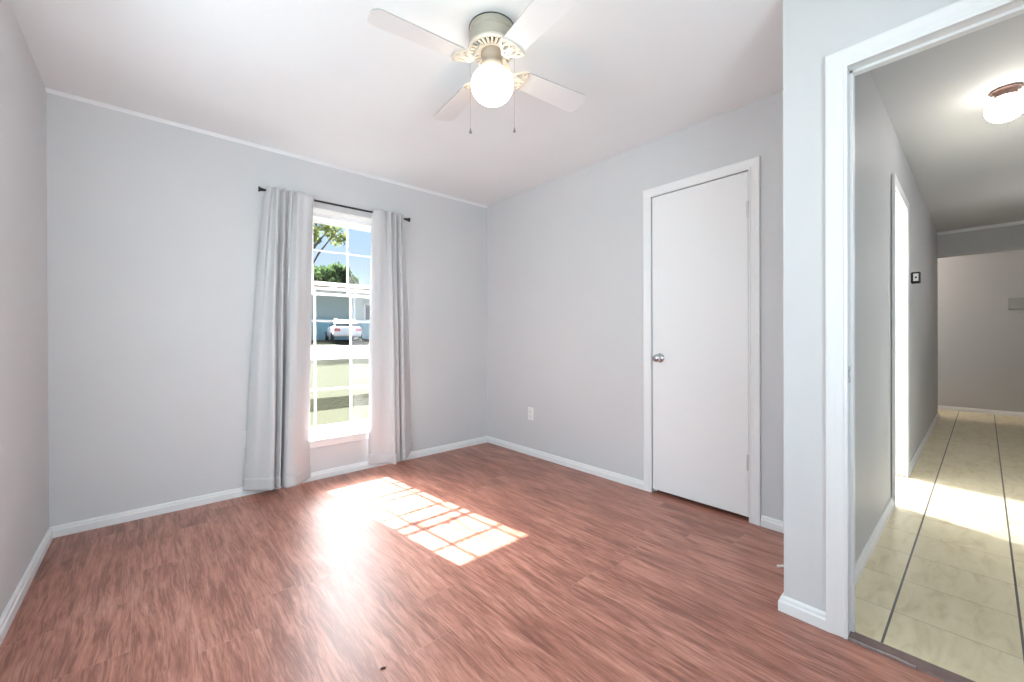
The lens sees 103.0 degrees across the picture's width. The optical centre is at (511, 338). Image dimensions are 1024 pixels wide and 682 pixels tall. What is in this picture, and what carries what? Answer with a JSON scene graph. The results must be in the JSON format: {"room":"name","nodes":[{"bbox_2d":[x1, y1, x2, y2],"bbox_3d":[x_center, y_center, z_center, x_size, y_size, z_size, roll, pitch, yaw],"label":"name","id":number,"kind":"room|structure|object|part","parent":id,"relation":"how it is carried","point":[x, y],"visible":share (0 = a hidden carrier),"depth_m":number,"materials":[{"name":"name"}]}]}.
{"room":"empty bedroom","nodes":[
{"label":"empty bedroom","id":0,"kind":"room"},
{"bbox_2d":[0,0,48,616],"bbox_3d":[-1.252,-0.184,0.666,0.150,2.540,4.000,0,0,-42],"label":"wall","id":1,"kind":"structure","parent":0,"point":[24,438],"depth_m":1.76,"materials":[{"name":"paint"}]},
{"bbox_2d":[0,527,52,645],"bbox_3d":[-1.226,1.056,0.770,0.016,0.060,3.880,0,0,-42],"label":"baseboard","id":2,"kind":"structure","parent":1,"relation":"attached to","point":[12,607],"depth_m":1.71,"materials":[{"name":"paint"}]},
{"bbox_2d":[46,92,487,526],"bbox_3d":[-1.446,-0.192,3.257,3.301,2.540,0.130,0,0,-42],"label":"wall","id":3,"kind":"structure","parent":0,"point":[153,227],"depth_m":2.58,"materials":[{"name":"paint"}]},
{"bbox_2d":[45,88,487,207],"bbox_3d":[-1.390,-1.353,3.207,3.031,0.017,0.018,0,0,-42],"label":"trim","id":4,"kind":"structure","parent":3,"relation":"attached to","point":[48,90],"depth_m":2.76,"materials":[{"name":"paint"}]},
{"bbox_2d":[51,436,486,537],"bbox_3d":[-1.381,1.048,3.216,3.031,0.060,0.016,0,0,-42],"label":"baseboard","id":5,"kind":"structure","parent":3,"relation":"attached to","point":[121,517],"depth_m":2.63,"materials":[{"name":"paint"}]},
{"bbox_2d":[258,186,409,221],"bbox_3d":[-1.339,-1.031,3.200,1.137,0.055,0.096,0,0,-42],"label":"curtain rod","id":6,"kind":"object","parent":3,"relation":"attached to","point":[259,187],"visible":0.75,"depth_m":3.16,"materials":[{"name":"black metal"}]},
{"bbox_2d":[243,186,313,490],"bbox_3d":[-1.634,-0.011,2.881,0.444,2.101,0.176,0,0,-42],"label":"curtain","id":7,"kind":"object","parent":6,"relation":"hanging from","point":[277,449],"visible":1,"depth_m":2.85,"materials":[{"name":"fabric"}]},
{"bbox_2d":[368,208,412,464],"bbox_3d":[-0.986,-0.015,3.439,0.418,2.101,0.179,0,0,-42],"label":"curtain","id":8,"kind":"object","parent":6,"relation":"hanging from","point":[390,441],"visible":1,"depth_m":3.38,"materials":[{"name":"fabric"}]},
{"bbox_2d":[310,212,370,448],"bbox_3d":[-1.441,-0.085,3.323,0.900,1.837,0.267,0,0,-42],"label":"window","id":9,"kind":"structure","parent":3,"relation":"in","point":[344,432],"depth_m":3.36,"materials":[{"name":"paint"}]},
{"bbox_3d":[-1.399,0.781,3.282,0.880,0.018,0.150,0,0,-42],"label":"sill","id":10,"kind":"part","parent":9,"relation":"part of","materials":[{"name":"paint"}]},
{"bbox_3d":[-1.512,0.451,3.408,0.824,0.595,0.016,0,0,-42],"label":"storm sash","id":11,"kind":"part","parent":9,"relation":"part of","materials":[{"name":"paint"}]},
{"bbox_3d":[-1.470,0.166,3.358,0.824,1.165,0.018,0,0,-42],"label":"sash","id":12,"kind":"part","parent":9,"relation":"part of","materials":[{"name":"paint"}]},
{"bbox_3d":[-1.514,-0.665,3.402,0.824,0.617,0.018,0,0,-42],"label":"sash","id":13,"kind":"part","parent":9,"relation":"part of","materials":[{"name":"paint"}]},
{"bbox_2d":[0,409,1023,681],"bbox_3d":[2.272,1.113,3.656,9.378,0.100,4.350,0,0,-42],"label":"floor","id":14,"kind":"structure","parent":0,"point":[483,562],"depth_m":1.78,"materials":[{"name":"red laminate"}]},
{"bbox_2d":[848,631,974,681],"bbox_3d":[1.474,1.069,1.188,0.073,0.009,0.760,0,0,-42],"label":"trim","id":15,"kind":"structure","parent":14,"relation":"on","point":[904,658],"depth_m":1.35,"materials":[{"name":"brown wood"}]},
{"bbox_2d":[9,0,1023,231],"bbox_3d":[2.186,-1.427,3.620,9.228,0.100,4.410,0,0,-42],"label":"ceiling","id":16,"kind":"structure","parent":0,"point":[312,79],"depth_m":2.16,"materials":[{"name":"paint"}]},
{"bbox_2d":[367,0,585,133],"bbox_3d":[-0.088,-1.132,1.795,0.807,0.460,0.807,0,0,11],"label":"ceiling fan","id":17,"kind":"object","parent":16,"relation":"hanging from","point":[495,40],"visible":1,"depth_m":1.71,"materials":[{"name":"white metal"}]},
{"bbox_3d":[-0.369,-1.195,1.604,0.376,0.006,0.126,0,11,-34],"label":"blade","id":18,"kind":"part","parent":17,"relation":"part of","materials":[{"name":"white wood"}]},
{"bbox_3d":[-0.279,-1.197,2.076,0.126,0.006,0.376,-14,8,-33],"label":"blade","id":19,"kind":"part","parent":17,"relation":"part of","materials":[{"name":"white wood"}]},
{"bbox_3d":[-0.088,-1.269,1.794,0.212,0.022,0.212,0,0,-42],"label":"vent plate","id":20,"kind":"part","parent":17,"relation":"part of","materials":[{"name":"metal"}]},
{"bbox_3d":[-0.088,-1.108,1.795,0.185,0.145,0.185,0,0,-42],"label":"light globe","id":21,"kind":"part","parent":17,"relation":"part of"},
{"bbox_3d":[0.103,-1.197,1.513,0.126,0.006,0.376,13,-7,-33],"label":"blade","id":22,"kind":"part","parent":17,"relation":"part of","materials":[{"name":"white wood"}]},
{"bbox_3d":[0.194,-1.199,1.985,0.376,0.006,0.126,0,-11,-34],"label":"blade","id":23,"kind":"part","parent":17,"relation":"part of","materials":[{"name":"white wood"}]},
{"bbox_2d":[984,82,1023,122],"bbox_3d":[2.720,-1.286,2.241,0.158,0.176,0.158,0,0,-42],"label":"ceiling light","id":24,"kind":"object","parent":16,"relation":"attached to","point":[1007,104],"visible":1,"depth_m":2.21,"materials":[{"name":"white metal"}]},
{"bbox_2d":[487,90,783,520],"bbox_3d":[0.735,-0.200,3.193,0.115,2.540,2.861,0,0,-42],"label":"wall","id":25,"kind":"structure","parent":0,"point":[565,253],"depth_m":3.19,"materials":[{"name":"paint"}]},
{"bbox_2d":[528,407,533,419],"bbox_3d":[0.171,0.691,3.740,0.010,0.116,0.072,0,0,-42],"label":"power outlet","id":26,"kind":"object","parent":25,"relation":"attached to","point":[530,410],"visible":1,"depth_m":3.73,"materials":[{"name":"white plastic"}]},
{"bbox_2d":[487,436,643,489],"bbox_3d":[0.338,1.041,3.550,0.016,0.060,1.801,0,0,-42],"label":"baseboard","id":27,"kind":"structure","parent":25,"relation":"attached to","point":[606,474],"depth_m":3.36,"materials":[{"name":"paint"}]},
{"bbox_2d":[643,156,760,525],"bbox_3d":[1.197,0.014,2.621,0.185,2.112,0.735,0,0,-42],"label":"door","id":28,"kind":"structure","parent":25,"relation":"in","point":[702,267],"depth_m":2.57,"materials":[{"name":"paint"}]},
{"bbox_3d":[0.991,0.133,2.766,0.067,0.064,0.064,0,0,-42],"label":"knob","id":29,"kind":"part","parent":28,"relation":"part of","materials":[{"name":"silver metal"}]},
{"bbox_2d":[761,515,783,532],"bbox_3d":[1.526,1.040,2.213,0.016,0.060,0.305,0,0,-42],"label":"baseboard","id":30,"kind":"structure","parent":25,"relation":"attached to","point":[767,522],"depth_m":2.28,"materials":[{"name":"paint"}]},
{"bbox_2d":[778,592,825,630],"bbox_3d":[1.388,1.042,1.806,0.763,0.060,0.153,0,0,-42],"label":"baseboard","id":31,"kind":"structure","parent":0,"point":[811,615],"depth_m":1.55,"materials":[{"name":"paint"}]},
{"bbox_2d":[783,0,958,611],"bbox_3d":[1.483,-0.196,1.196,0.076,2.540,1.159,0,0,-42],"label":"wall","id":32,"kind":"structure","parent":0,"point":[813,30],"depth_m":1.54,"materials":[{"name":"paint"}]},
{"bbox_2d":[825,0,1023,638],"bbox_3d":[1.478,0.021,1.192,0.096,2.106,0.884,0,0,-42],"label":"door frame","id":33,"kind":"structure","parent":32,"relation":"attached to","point":[960,18],"depth_m":1.47,"materials":[{"name":"paint"}]},
{"bbox_3d":[1.215,0.129,1.465,0.033,0.060,0.004,0,0,-42],"label":"strike plate","id":34,"kind":"part","parent":33,"relation":"part of","materials":[{"name":"metal"}]},
{"bbox_2d":[855,71,937,561],"bbox_3d":[3.416,-0.211,3.533,5.920,2.540,0.110,0,0,-41],"label":"wall","id":35,"kind":"structure","parent":0,"point":[879,153],"depth_m":2.28,"materials":[{"name":"paint"}]},
{"bbox_2d":[855,498,893,585],"bbox_3d":[1.817,1.040,2.059,1.558,0.060,0.016,0,0,-41],"label":"baseboard","id":36,"kind":"structure","parent":35,"relation":"attached to","point":[867,550],"depth_m":2.06,"materials":[{"name":"paint"}]},
{"bbox_2d":[891,173,908,507],"bbox_3d":[2.693,0.011,2.901,0.890,2.105,0.138,0,0,-42],"label":"door","id":37,"kind":"structure","parent":35,"relation":"in","point":[899,202],"depth_m":3.12,"materials":[{"name":"paint"}]},
{"bbox_2d":[911,272,920,283],"bbox_3d":[3.286,-0.495,3.311,0.056,0.092,0.056,0,0,-42],"label":"thermostat","id":38,"kind":"object","parent":35,"relation":"attached to","point":[915,276],"visible":1,"depth_m":3.29,"materials":[{"name":"black plastic"}]},
{"bbox_2d":[909,412,939,475],"bbox_3d":[4.365,1.023,4.324,3.491,0.060,0.126,0,0,-42],"label":"baseboard","id":39,"kind":"structure","parent":35,"relation":"attached to","point":[916,456],"depth_m":3.85,"materials":[{"name":"paint"}]},
{"bbox_2d":[937,224,1023,257],"bbox_3d":[5.978,-1.233,5.014,0.110,0.325,1.237,0,0,-42],"label":"wall","id":40,"kind":"structure","parent":0,"point":[1006,238],"depth_m":5.07,"materials":[{"name":"paint"}]},
{"bbox_2d":[937,221,1023,234],"bbox_3d":[5.962,-1.378,4.926,0.030,0.035,1.127,0,0,-42],"label":"trim","id":41,"kind":"structure","parent":40,"relation":"attached to","point":[1016,222],"depth_m":5.06,"materials":[{"name":"paint"}]},
{"bbox_2d":[938,250,1023,411],"bbox_3d":[6.237,-0.230,6.108,0.120,2.540,2.750,0,0,-42],"label":"wall","id":42,"kind":"structure","parent":0,"point":[981,340],"depth_m":5.68,"materials":[{"name":"paint"}]},
{"bbox_2d":[938,405,1023,416],"bbox_3d":[6.187,1.010,6.070,0.016,0.060,2.540,0,0,-42],"label":"baseboard","id":43,"kind":"structure","parent":42,"relation":"attached to","point":[940,407],"depth_m":5.66,"materials":[{"name":"paint"}]},
{"bbox_2d":[1008,297,1023,308],"bbox_3d":[6.745,-0.470,5.416,0.037,0.150,0.180,0,0,-42],"label":"box","id":44,"kind":"object","parent":42,"relation":"attached to","point":[1013,303],"visible":1,"depth_m":5.42,"materials":[{"name":"white plastic"}]},
{"label":"outside","id":45,"kind":"structure","parent":0,"visible":0},
{"bbox_2d":[310,355,368,426],"bbox_3d":[0.306,1.214,14.723,100.000,0.940,14.390,0,0,-42],"label":"lawn","id":46,"kind":"structure","parent":45,"point":[333,406],"depth_m":8.43,"materials":[{"name":"green plant"}]},
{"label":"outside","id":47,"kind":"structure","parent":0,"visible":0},
{"bbox_2d":[311,340,368,344],"bbox_3d":[-24.198,0.307,42.306,100.000,0.940,44.600,0,0,-42],"label":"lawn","id":48,"kind":"structure","parent":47,"point":[318,342],"depth_m":26.11,"materials":[{"name":"grey asphalt"}]},
{"bbox_2d":[314,261,359,284],"bbox_3d":[-20.318,-4.359,41.417,10.382,8.603,5.220,0,0,-42],"label":"bushy tree","id":49,"kind":"object","parent":48,"relation":"on","point":[334,273],"visible":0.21,"depth_m":42.15,"materials":[{"name":"green plant"}]},
{"bbox_2d":[311,281,369,319],"bbox_3d":[-14.186,-2.224,34.025,23.640,4.900,10.280,0,0,-42],"label":"house","id":50,"kind":"structure","parent":48,"relation":"on","point":[330,307],"depth_m":30.46,"materials":[{"name":"grey"}]},
{"bbox_3d":[-11.572,-1.670,29.807,0.140,3.600,0.140,0,0,-42],"label":"porch post","id":51,"kind":"part","parent":50,"relation":"part of","materials":[{"name":"white paint"}]},
{"bbox_3d":[-10.872,-2.031,32.254,1.500,1.200,0.030,0,0,-42],"label":"pane","id":52,"kind":"part","parent":50,"relation":"part of","materials":[{"name":"grey glass"}]},
{"bbox_2d":[311,318,369,339],"bbox_3d":[-12.695,-0.656,29.686,18.450,1.580,0.090,0,0,-42],"label":"fence","id":53,"kind":"object","parent":48,"relation":"on","point":[321,327],"visible":0.08,"depth_m":29.07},
{"bbox_2d":[325,318,361,340],"bbox_3d":[-11.293,-0.583,27.171,1.900,1.480,4.370,0,0,-31],"label":"car","id":54,"kind":"object","parent":48,"relation":"on","point":[336,329],"visible":0.88,"depth_m":25.53,"materials":[{"name":"white paint"}]},
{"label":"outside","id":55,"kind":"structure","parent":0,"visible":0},
{"bbox_2d":[311,344,368,356],"bbox_3d":[-6.931,0.760,22.868,100.000,0.770,7.400,0,0,-42],"label":"street","id":56,"kind":"structure","parent":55,"point":[319,348],"depth_m":21.06,"materials":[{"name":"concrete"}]},
{"bbox_2d":[313,223,345,262],"bbox_3d":[-10.475,-3.850,20.119,4.903,8.881,2.411,0,0,-42],"label":"leafy tree","id":57,"kind":"object","parent":56,"relation":"on","point":[326,228],"visible":0.09,"depth_m":20.88,"materials":[{"name":"green plant"}]}
]}

